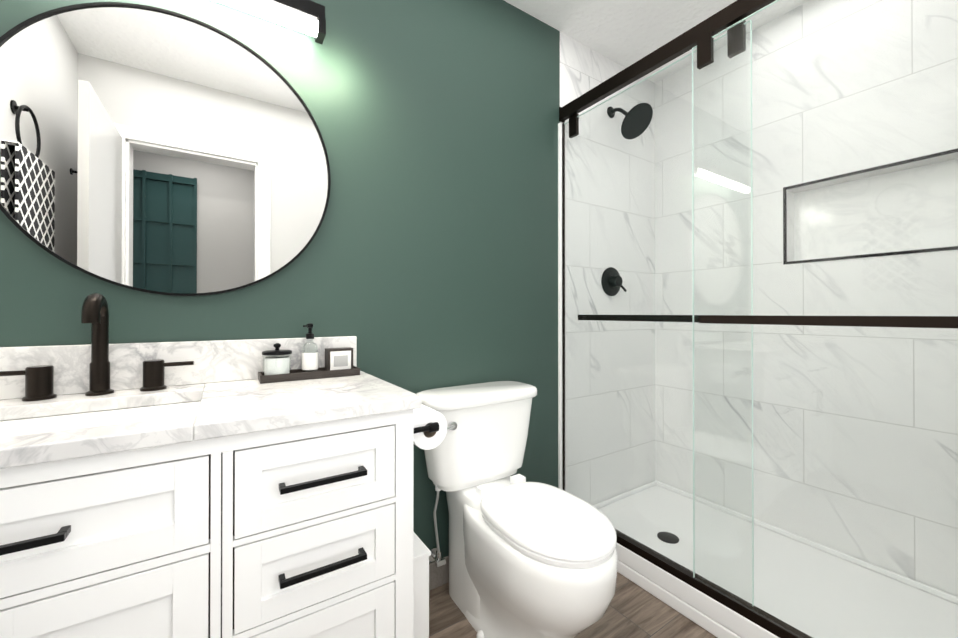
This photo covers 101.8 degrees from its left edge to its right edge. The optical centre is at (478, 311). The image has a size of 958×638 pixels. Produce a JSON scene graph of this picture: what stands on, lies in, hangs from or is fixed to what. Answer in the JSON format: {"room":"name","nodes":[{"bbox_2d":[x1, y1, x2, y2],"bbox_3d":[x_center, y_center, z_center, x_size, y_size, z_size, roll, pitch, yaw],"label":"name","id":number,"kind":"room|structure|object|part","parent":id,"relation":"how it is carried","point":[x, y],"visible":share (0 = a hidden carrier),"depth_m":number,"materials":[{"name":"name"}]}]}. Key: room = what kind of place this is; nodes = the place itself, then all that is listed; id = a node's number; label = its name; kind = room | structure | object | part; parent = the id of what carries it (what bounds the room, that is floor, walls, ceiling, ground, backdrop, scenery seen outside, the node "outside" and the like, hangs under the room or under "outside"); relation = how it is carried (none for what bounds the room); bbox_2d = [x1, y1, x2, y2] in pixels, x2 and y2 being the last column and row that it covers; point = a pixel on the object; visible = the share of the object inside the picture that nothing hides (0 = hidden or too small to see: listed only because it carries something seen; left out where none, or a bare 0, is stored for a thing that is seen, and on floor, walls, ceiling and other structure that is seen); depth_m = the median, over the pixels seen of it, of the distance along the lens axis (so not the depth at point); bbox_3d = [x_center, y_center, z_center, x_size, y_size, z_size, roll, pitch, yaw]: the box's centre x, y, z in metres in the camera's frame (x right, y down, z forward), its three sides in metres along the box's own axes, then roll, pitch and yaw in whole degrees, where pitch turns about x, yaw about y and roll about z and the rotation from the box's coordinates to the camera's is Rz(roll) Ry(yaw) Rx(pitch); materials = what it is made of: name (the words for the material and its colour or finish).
{"room":"bathroom","nodes":[
{"label":"bathroom","id":0,"kind":"room"},
{"bbox_2d":[0,0,654,562],"bbox_3d":[-0.154,-0.148,1.605,3.040,2.440,0.120,0,0,-33],"label":"wall","id":1,"kind":"structure","parent":0,"point":[426,260],"depth_m":1.56,"materials":[{"name":"green paint"}]},
{"bbox_2d":[0,2,330,295],"bbox_3d":[-0.821,-0.431,1.082,0.776,0.776,0.023,0,0,-33],"label":"round mirror","id":2,"kind":"object","parent":1,"relation":"attached to","point":[151,149],"visible":0.98,"depth_m":1.04,"materials":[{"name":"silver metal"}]},
{"bbox_2d":[0,336,356,399],"bbox_3d":[-0.854,0.143,1.059,1.027,0.120,0.020,0,0,-33],"label":"backsplash","id":3,"kind":"structure","parent":1,"relation":"attached to","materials":[{"name":"stone"}]},
{"bbox_2d":[215,0,325,43],"bbox_3d":[-0.804,-0.918,1.059,0.720,0.095,0.082,0,0,-33],"label":"sconce","id":4,"kind":"object","parent":1,"relation":"attached to","point":[306,17],"visible":0.97,"depth_m":1.18,"materials":[{"name":"white glass"}]},
{"bbox_2d":[429,556,448,590],"bbox_3d":[-0.018,1.022,1.611,0.959,0.100,0.011,0,0,-33],"label":"baseboard","id":5,"kind":"structure","parent":1,"relation":"attached to","point":[438,576],"depth_m":1.51,"materials":[{"name":"grey wood"}]},
{"bbox_2d":[558,123,561,488],"bbox_3d":[0.393,0.018,1.885,0.016,1.860,0.010,0,0,-33],"label":"trim","id":6,"kind":"structure","parent":1,"relation":"attached to","point":[560,305],"depth_m":1.88,"materials":[{"name":"white paint"}]},
{"bbox_2d":[601,267,626,295],"bbox_3d":[0.726,-0.161,2.077,0.156,0.156,0.053,0,0,-33],"label":"valve","id":7,"kind":"object","parent":1,"relation":"attached to","point":[616,283],"depth_m":2.07,"materials":[{"name":"black metal"}]},
{"bbox_2d":[607,103,652,138],"bbox_3d":[0.763,-1.001,1.996,0.229,0.211,0.174,0,0,36],"label":"shower head","id":8,"kind":"object","parent":1,"relation":"attached to","point":[633,114],"depth_m":1.97,"materials":[{"name":"black metal"}]},
{"bbox_2d":[429,572,716,637],"bbox_3d":[0.303,1.109,0.901,3.040,0.080,1.790,0,0,-33],"label":"floor","id":9,"kind":"structure","parent":0,"point":[634,610],"depth_m":1.35,"materials":[{"name":"brown wood"}]},
{"bbox_2d":[0,293,446,637],"bbox_3d":[-0.652,0.512,0.891,1.181,1.112,0.520,0,0,-33],"label":"bathroom vanity","id":10,"kind":"object","parent":9,"relation":"on","point":[200,489],"visible":1,"depth_m":0.78,"materials":[{"name":"white paint"}]},
{"bbox_2d":[0,293,193,400],"bbox_3d":[-0.913,0.079,0.928,0.376,0.246,0.122,0,0,-33],"label":"faucet","id":11,"kind":"object","parent":10,"relation":"on","point":[101,370],"depth_m":0.95,"materials":[{"name":"brown metal"}]},
{"bbox_3d":[-0.543,0.561,0.670,0.696,0.441,0.032,0,0,-33],"label":"handle","id":12,"kind":"part","parent":10,"relation":"part of","materials":[{"name":"black metal"}]},
{"bbox_2d":[258,323,359,383],"bbox_3d":[-0.521,0.120,1.206,0.280,0.166,0.090,0,0,-33],"label":"tray","id":13,"kind":"object","parent":10,"relation":"on","point":[338,362],"visible":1,"depth_m":1.19,"materials":[{"name":"grey wood"}]},
{"bbox_2d":[262,343,291,374],"bbox_3d":[-0.599,0.145,1.155,0.080,0.102,0.080,0,0,-33],"label":"jar","id":14,"kind":"object","parent":13,"relation":"on","point":[275,365],"depth_m":1.13,"materials":[{"name":"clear glass"}]},
{"bbox_2d":[302,323,317,371],"bbox_3d":[-0.524,0.117,1.207,0.047,0.160,0.047,0,0,-33],"label":"bottle","id":15,"kind":"object","parent":13,"relation":"on","point":[309,359],"depth_m":1.19,"materials":[{"name":"clear glass"}]},
{"bbox_2d":[413,531,430,637],"bbox_3d":[-0.259,0.881,1.218,0.098,0.375,0.293,0,0,-33],"label":"waste bin","id":16,"kind":"object","parent":9,"relation":"on","point":[421,552],"visible":0.15,"depth_m":1.11,"materials":[{"name":"white plastic"}]},
{"bbox_2d":[416,381,616,637],"bbox_3d":[0.124,0.682,1.290,0.482,0.777,0.699,0,0,-33],"label":"toilet","id":17,"kind":"object","parent":9,"relation":"on","point":[532,559],"visible":0.94,"depth_m":1.23,"materials":[{"name":"white ceramic"}]},
{"bbox_3d":[0.200,0.634,1.210,0.320,0.052,0.473,0,0,-33],"label":"seat","id":18,"kind":"part","parent":17,"relation":"part of","materials":[{"name":"white plastic"}]},
{"bbox_2d":[559,0,957,637],"bbox_3d":[1.122,0.039,1.442,0.836,2.064,1.544,0,0,-33],"label":"shower enclosure","id":19,"kind":"object","parent":9,"relation":"on","point":[717,570],"visible":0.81,"depth_m":1.35,"materials":[{"name":"clear glass"}]},
{"bbox_2d":[504,0,808,82],"bbox_3d":[0.303,-1.411,0.912,3.040,0.080,1.790,0,0,-33],"label":"ceiling","id":20,"kind":"structure","parent":0,"point":[626,33],"depth_m":1.83,"materials":[{"name":"white paint"}]},
{"bbox_2d":[655,0,957,596],"bbox_3d":[1.558,-0.148,1.656,0.120,2.440,1.670,0,0,-33],"label":"wall","id":21,"kind":"structure","parent":0,"point":[819,437],"depth_m":1.68,"materials":[{"name":"tile"}]},
{"bbox_2d":[783,148,957,264],"bbox_3d":[1.593,-0.394,1.495,0.007,0.354,0.704,0,0,-33],"label":"trim","id":22,"kind":"structure","parent":21,"relation":"attached to","point":[851,174],"depth_m":1.58,"materials":[{"name":"black metal"}]}
]}

